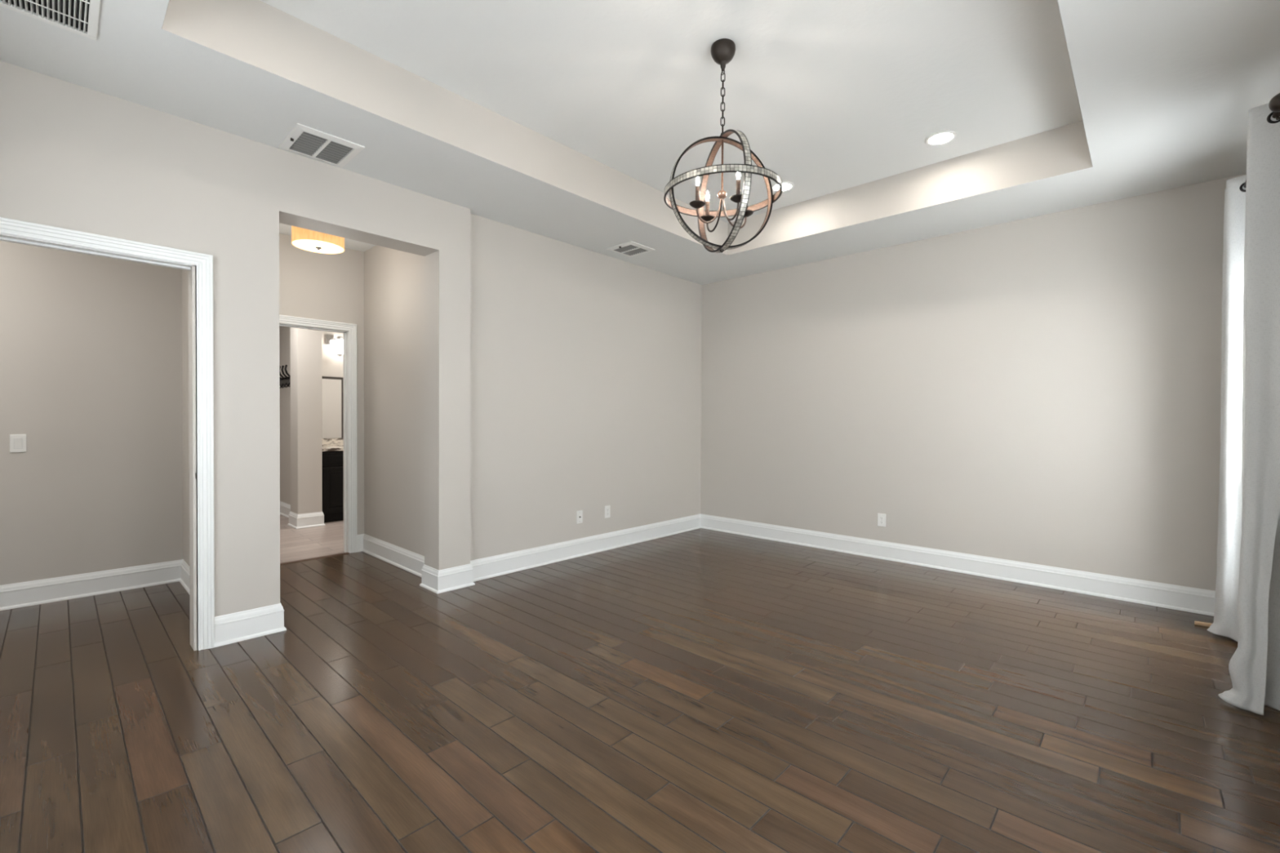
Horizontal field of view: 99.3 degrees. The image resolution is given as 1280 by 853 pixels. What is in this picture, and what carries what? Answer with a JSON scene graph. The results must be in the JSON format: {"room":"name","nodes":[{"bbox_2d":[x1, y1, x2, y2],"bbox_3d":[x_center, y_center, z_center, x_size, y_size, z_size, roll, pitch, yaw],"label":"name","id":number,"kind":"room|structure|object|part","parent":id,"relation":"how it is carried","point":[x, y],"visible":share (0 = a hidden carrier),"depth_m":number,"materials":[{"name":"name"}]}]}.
{"room":"empty bedroom","nodes":[
{"label":"empty bedroom","id":0,"kind":"room"},
{"bbox_2d":[0,233,364,585],"bbox_3d":[-3.894,-0.229,3.915,0.120,2.846,3.820,1,1,43],"label":"wall","id":1,"kind":"structure","parent":0,"point":[91,346],"depth_m":3.87,"materials":[{"name":"grey paint"}]},
{"bbox_2d":[9,434,26,452],"bbox_3d":[-4.109,0.112,3.593,0.012,0.118,0.073,1,1,43],"label":"light switch","id":2,"kind":"object","parent":1,"relation":"attached to","point":[17,442],"visible":1,"depth_m":3.59,"materials":[{"name":"white plastic"}]},
{"bbox_2d":[0,559,189,610],"bbox_3d":[-3.734,1.126,2.863,1.580,0.161,2.245,1,1,43],"label":"baseboard","id":3,"kind":"structure","parent":1,"relation":"attached to","point":[16,595],"depth_m":3.85,"materials":[{"name":"white paint"}]},
{"bbox_2d":[279,315,356,553],"bbox_3d":[-3.028,0.115,4.850,0.172,2.145,0.890,1,1,43],"label":"door frame","id":4,"kind":"structure","parent":1,"relation":"in","point":[348,331],"depth_m":5.09,"materials":[{"name":"white paint"}]},
{"bbox_2d":[182,269,189,565],"bbox_3d":[-2.956,-0.223,3.748,1.480,2.846,0.125,1,1,43],"label":"wall","id":5,"kind":"structure","parent":0,"point":[184,273],"depth_m":4.10,"materials":[{"name":"grey paint"}]},
{"bbox_2d":[279,326,322,514],"bbox_3d":[-4.485,-0.219,6.919,1.800,2.750,0.250,1,1,43],"label":"wall","id":6,"kind":"structure","parent":0,"point":[300,349],"depth_m":6.33,"materials":[{"name":"grey paint"}]},
{"bbox_2d":[279,364,290,387],"bbox_3d":[-4.547,-0.626,6.919,0.680,0.278,0.111,1,1,43],"label":"coat rack","id":7,"kind":"object","parent":6,"relation":"attached to","point":[286,380],"visible":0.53,"depth_m":6.88,"materials":[{"name":"black metal"}]},
{"bbox_3d":[-4.515,-0.579,6.954,0.680,0.100,0.016,1,1,43],"label":"rail","id":8,"kind":"part","parent":7,"relation":"part of","materials":[{"name":"black metal"}]},
{"bbox_2d":[280,501,325,528],"bbox_3d":[-4.474,1.076,6.918,1.806,0.161,0.302,1,1,43],"label":"baseboard","id":9,"kind":"structure","parent":6,"relation":"attached to","point":[296,521],"depth_m":6.34,"materials":[{"name":"white paint"}]},
{"bbox_2d":[321,330,342,377],"bbox_3d":[-3.451,-0.224,7.815,0.130,2.750,2.470,1,1,43],"label":"wall","id":10,"kind":"structure","parent":0,"point":[331,363],"depth_m":7.09,"materials":[{"name":"grey paint"}]},
{"bbox_2d":[321,376,343,438],"bbox_3d":[-4.073,-0.247,7.031,0.026,0.800,0.465,1,1,43],"label":"wall mirror","id":11,"kind":"object","parent":10,"relation":"attached to","point":[332,394],"visible":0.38,"depth_m":7.10,"materials":[{"name":"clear mirror"}]},
{"bbox_2d":[325,333,342,356],"bbox_3d":[-3.956,-1.052,7.062,0.219,0.282,0.096,0,1,8],"label":"wall sconce","id":12,"kind":"object","parent":10,"relation":"attached to","point":[330,339],"visible":0.94,"depth_m":7.03,"materials":[{"name":"silver metal"}]},
{"bbox_2d":[0,60,702,650],"bbox_3d":[-1.239,-0.221,4.338,0.228,2.846,5.900,1,1,43],"label":"wall","id":13,"kind":"structure","parent":0,"point":[562,379],"depth_m":3.97,"materials":[{"name":"grey paint"}]},
{"bbox_2d":[0,217,214,650],"bbox_3d":[-2.708,0.141,2.695,0.180,2.145,0.922,1,1,43],"label":"door frame","id":14,"kind":"structure","parent":13,"relation":"in","point":[15,231],"depth_m":2.94,"materials":[{"name":"white paint"}]},
{"bbox_2d":[214,602,286,647],"bbox_3d":[-2.815,1.121,3.736,0.342,0.161,1.757,0,1,-44],"label":"baseboard","id":15,"kind":"structure","parent":13,"relation":"attached to","point":[236,627],"depth_m":3.10,"materials":[{"name":"white paint"}]},
{"bbox_2d":[419,563,475,593],"bbox_3d":[-1.460,1.123,4.123,0.280,0.161,0.302,1,1,43],"label":"baseboard","id":16,"kind":"object","parent":13,"relation":"attached to","point":[437,581],"visible":0.86,"depth_m":4.03,"materials":[{"name":"white paint"}]},
{"bbox_2d":[576,510,582,524],"bbox_3d":[-0.555,0.837,5.024,0.017,0.118,0.073,1,1,43],"label":"outlet","id":17,"kind":"object","parent":13,"relation":"attached to","point":[579,513],"visible":1,"depth_m":5.02,"materials":[{"name":"white plastic"}]},
{"bbox_2d":[470,514,700,582],"bbox_3d":[-0.309,1.115,5.286,0.026,0.161,3.020,1,1,43],"label":"baseboard","id":18,"kind":"structure","parent":13,"relation":"attached to","point":[513,562],"depth_m":4.98,"materials":[{"name":"white paint"}]},
{"bbox_2d":[604,505,610,518],"bbox_3d":[-0.316,0.829,5.287,0.009,0.118,0.073,1,1,43],"label":"wall outlet","id":19,"kind":"object","parent":13,"relation":"attached to","point":[607,508],"visible":1,"depth_m":5.29,"materials":[{"name":"white plastic"}]},
{"bbox_2d":[364,245,424,555],"bbox_3d":[-2.047,-0.229,4.723,1.480,2.846,0.120,1,1,43],"label":"wall","id":20,"kind":"structure","parent":0,"point":[394,279],"depth_m":4.72,"materials":[{"name":"grey paint"}]},
{"bbox_2d":[356,533,424,577],"bbox_3d":[-2.121,1.114,4.667,1.480,0.161,0.075,1,1,43],"label":"baseboard","id":21,"kind":"structure","parent":20,"relation":"attached to","point":[411,562],"depth_m":4.74,"materials":[{"name":"white paint"}]},
{"bbox_2d":[0,514,1279,852],"bbox_3d":[-1.875,1.251,4.155,9.420,0.100,6.910,1,1,43],"label":"floor","id":22,"kind":"structure","parent":0,"point":[700,690],"depth_m":2.30,"materials":[{"name":"brown wood"}]},
{"bbox_2d":[280,551,349,564],"bbox_3d":[-2.991,1.185,4.819,0.050,0.007,0.760,1,1,43],"label":"trim","id":23,"kind":"structure","parent":22,"relation":"on","point":[331,555],"depth_m":4.88,"materials":[{"name":"brown wood"}]},
{"bbox_2d":[322,450,343,522],"bbox_3d":[-3.327,0.724,7.436,0.551,0.865,2.065,1,1,43],"label":"vanity cabinet","id":24,"kind":"object","parent":22,"relation":"on","point":[332,461],"visible":0.17,"depth_m":6.61,"materials":[{"name":"black wood"}]},
{"bbox_2d":[322,438,343,451],"bbox_3d":[-3.323,0.223,7.443,0.575,0.135,2.085,1,1,43],"label":"countertop","id":25,"kind":"structure","parent":24,"relation":"on","point":[328,444],"depth_m":7.04,"materials":[{"name":"beige stone"}]},
{"bbox_3d":[-3.652,0.393,6.701,0.020,0.150,0.470,1,1,43],"label":"drawer","id":26,"kind":"part","parent":24,"relation":"part of","materials":[{"name":"black wood"}]},
{"bbox_3d":[-3.654,0.773,6.706,0.018,0.550,0.470,1,1,43],"label":"door","id":27,"kind":"part","parent":24,"relation":"part of","materials":[{"name":"black wood"}]},
{"bbox_3d":[-3.642,0.393,6.692,0.006,0.080,0.390,1,1,43],"label":"drawer panel","id":28,"kind":"part","parent":24,"relation":"part of","materials":[{"name":"black wood"}]},
{"bbox_3d":[-3.646,0.773,6.698,0.006,0.380,0.300,1,1,43],"label":"door panel","id":29,"kind":"part","parent":24,"relation":"part of","materials":[{"name":"black wood"}]},
{"bbox_2d":[1194,621,1212,626],"bbox_3d":[3.510,1.228,3.378,0.099,0.018,0.032,1,1,31],"label":"wood block","id":30,"kind":"object","parent":22,"relation":"on","point":[1197,623],"visible":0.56,"depth_m":3.38,"materials":[{"name":"beige wood"}]},
{"bbox_2d":[0,0,1279,284],"bbox_3d":[-0.578,-1.826,2.973,6.220,0.405,6.980,1,1,43],"label":"ceiling","id":31,"kind":"structure","parent":0,"point":[570,122],"depth_m":2.98,"materials":[{"name":"white paint"}]},
{"bbox_2d":[0,0,100,40],"bbox_3d":[-2.245,-1.612,1.857,0.615,0.014,0.572,1,1,43],"label":"ceiling vent","id":32,"kind":"object","parent":31,"relation":"in","point":[74,16],"visible":1,"depth_m":2.12,"materials":[{"name":"white plastic"}]},
{"bbox_2d":[291,226,344,253],"bbox_3d":[-2.485,-1.506,4.203,0.352,0.284,0.352,1,1,43],"label":"drum ceiling light","id":33,"kind":"object","parent":31,"relation":"attached to","point":[304,239],"visible":0.71,"depth_m":4.11,"materials":[{"name":"fabric"}]},
{"bbox_2d":[292,240,343,253],"bbox_3d":[-2.485,-1.389,4.204,0.344,0.010,0.344,1,1,43],"label":"diffuser","id":34,"kind":"object","parent":33,"relation":"attached to","point":[324,246],"depth_m":4.18,"materials":[{"name":"beige glass"}]},
{"bbox_2d":[278,123,364,168],"bbox_3d":[-1.859,-1.622,3.174,0.375,0.022,0.345,1,1,43],"label":"ceiling vent","id":35,"kind":"object","parent":31,"relation":"in","point":[302,140],"visible":1,"depth_m":3.15,"materials":[{"name":"white plastic"}]},
{"bbox_2d":[606,240,654,257],"bbox_3d":[-0.086,-1.634,5.043,0.320,0.022,0.322,1,1,43],"label":"ceiling vent","id":36,"kind":"object","parent":31,"relation":"in","point":[630,248],"visible":1,"depth_m":5.02,"materials":[{"name":"white plastic"}]},
{"bbox_2d":[663,38,782,253],"bbox_3d":[0.418,-1.402,2.756,0.610,1.039,0.610,1,1,43],"label":"globe chandelier","id":37,"kind":"object","parent":31,"relation":"hanging from","point":[723,50],"visible":1,"depth_m":2.71,"materials":[{"name":"brown metal"}]},
{"bbox_3d":[0.286,-1.222,2.700,0.018,0.056,0.018,1,1,43],"label":"bulb","id":38,"kind":"part","parent":37,"relation":"part of","materials":[{"name":"beige glass"}]},
{"bbox_3d":[0.359,-1.223,2.888,0.018,0.056,0.018,1,1,43],"label":"bulb","id":39,"kind":"part","parent":37,"relation":"part of","materials":[{"name":"beige glass"}]},
{"bbox_3d":[0.348,-1.089,2.729,0.146,0.145,0.010,0,1,-24],"label":"arm","id":40,"kind":"part","parent":37,"relation":"part of","materials":[{"name":"orange metal"}]},
{"bbox_3d":[0.386,-1.090,2.828,0.009,0.145,0.147,0,1,-24],"label":"arm","id":41,"kind":"part","parent":37,"relation":"part of","materials":[{"name":"brown metal"}]},
{"bbox_3d":[0.418,-1.321,2.757,0.016,0.267,0.016,1,1,43],"label":"stem","id":42,"kind":"part","parent":37,"relation":"part of","materials":[{"name":"orange metal"}]},
{"bbox_3d":[0.447,-1.088,2.691,0.009,0.145,0.147,0,1,-24],"label":"arm","id":43,"kind":"part","parent":37,"relation":"part of","materials":[{"name":"brown metal"}]},
{"bbox_3d":[0.485,-1.089,2.790,0.146,0.145,0.010,0,1,-24],"label":"arm","id":44,"kind":"part","parent":37,"relation":"part of","materials":[{"name":"orange metal"}]},
{"bbox_3d":[0.475,-1.220,2.627,0.018,0.056,0.018,1,1,43],"label":"bulb","id":45,"kind":"part","parent":37,"relation":"part of","materials":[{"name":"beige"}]},
{"bbox_2d":[771,181,794,191],"bbox_3d":[1.149,-1.932,4.388,0.188,0.009,0.188,1,1,43],"label":"recessed light","id":46,"kind":"object","parent":31,"relation":"in","point":[786,186],"visible":0.84,"depth_m":4.38,"materials":[{"name":"white plastic"}]},
{"bbox_2d":[924,130,956,145],"bbox_3d":[2.004,-1.919,3.623,0.188,0.009,0.188,1,1,43],"label":"recessed light","id":47,"kind":"object","parent":31,"relation":"in","point":[942,137],"visible":1,"depth_m":3.62,"materials":[{"name":"white plastic"}]},
{"bbox_2d":[700,173,1246,591],"bbox_3d":[2.393,-0.209,4.904,4.470,2.846,0.120,1,1,43],"label":"wall","id":48,"kind":"structure","parent":0,"point":[1045,389],"depth_m":4.36,"materials":[{"name":"grey paint"}]},
{"bbox_2d":[877,513,885,527],"bbox_3d":[2.217,0.859,4.987,0.073,0.118,0.009,1,1,43],"label":"wall outlet","id":49,"kind":"object","parent":48,"relation":"attached to","point":[881,517],"visible":1,"depth_m":4.99,"materials":[{"name":"white plastic"}]},
{"bbox_2d":[700,513,1215,616],"bbox_3d":[2.285,1.133,4.914,4.330,0.161,0.026,1,1,43],"label":"baseboard","id":50,"kind":"structure","parent":48,"relation":"attached to","point":[1194,600],"depth_m":4.39,"materials":[{"name":"white paint"}]},
{"bbox_3d":[1.965,-0.170,1.270,0.140,2.846,5.780,1,1,43],"label":"wall","id":51,"kind":"structure","parent":0,"visible":0},
{"bbox_2d":[1243,93,1279,187],"bbox_3d":[3.194,-1.302,2.783,0.152,0.097,1.760,1,1,43],"label":"curtain rod","id":52,"kind":"object","parent":51,"relation":"attached to","point":[1274,104],"visible":0.33,"depth_m":2.20,"materials":[{"name":"brown metal"}]},
{"bbox_2d":[1206,174,1246,641],"bbox_3d":[3.473,-0.074,3.198,0.185,2.605,0.577,1,1,43],"label":"window curtain","id":53,"kind":"object","parent":52,"relation":"hanging from","point":[1225,623],"visible":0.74,"depth_m":3.06,"materials":[{"name":"fabric"}]},
{"bbox_2d":[1217,103,1279,715],"bbox_3d":[2.809,-0.068,2.428,0.420,2.605,0.229,0,1,-30],"label":"window curtain","id":54,"kind":"object","parent":52,"relation":"hanging from","point":[1254,668],"visible":1,"depth_m":2.33,"materials":[{"name":"fabric"}]}
]}

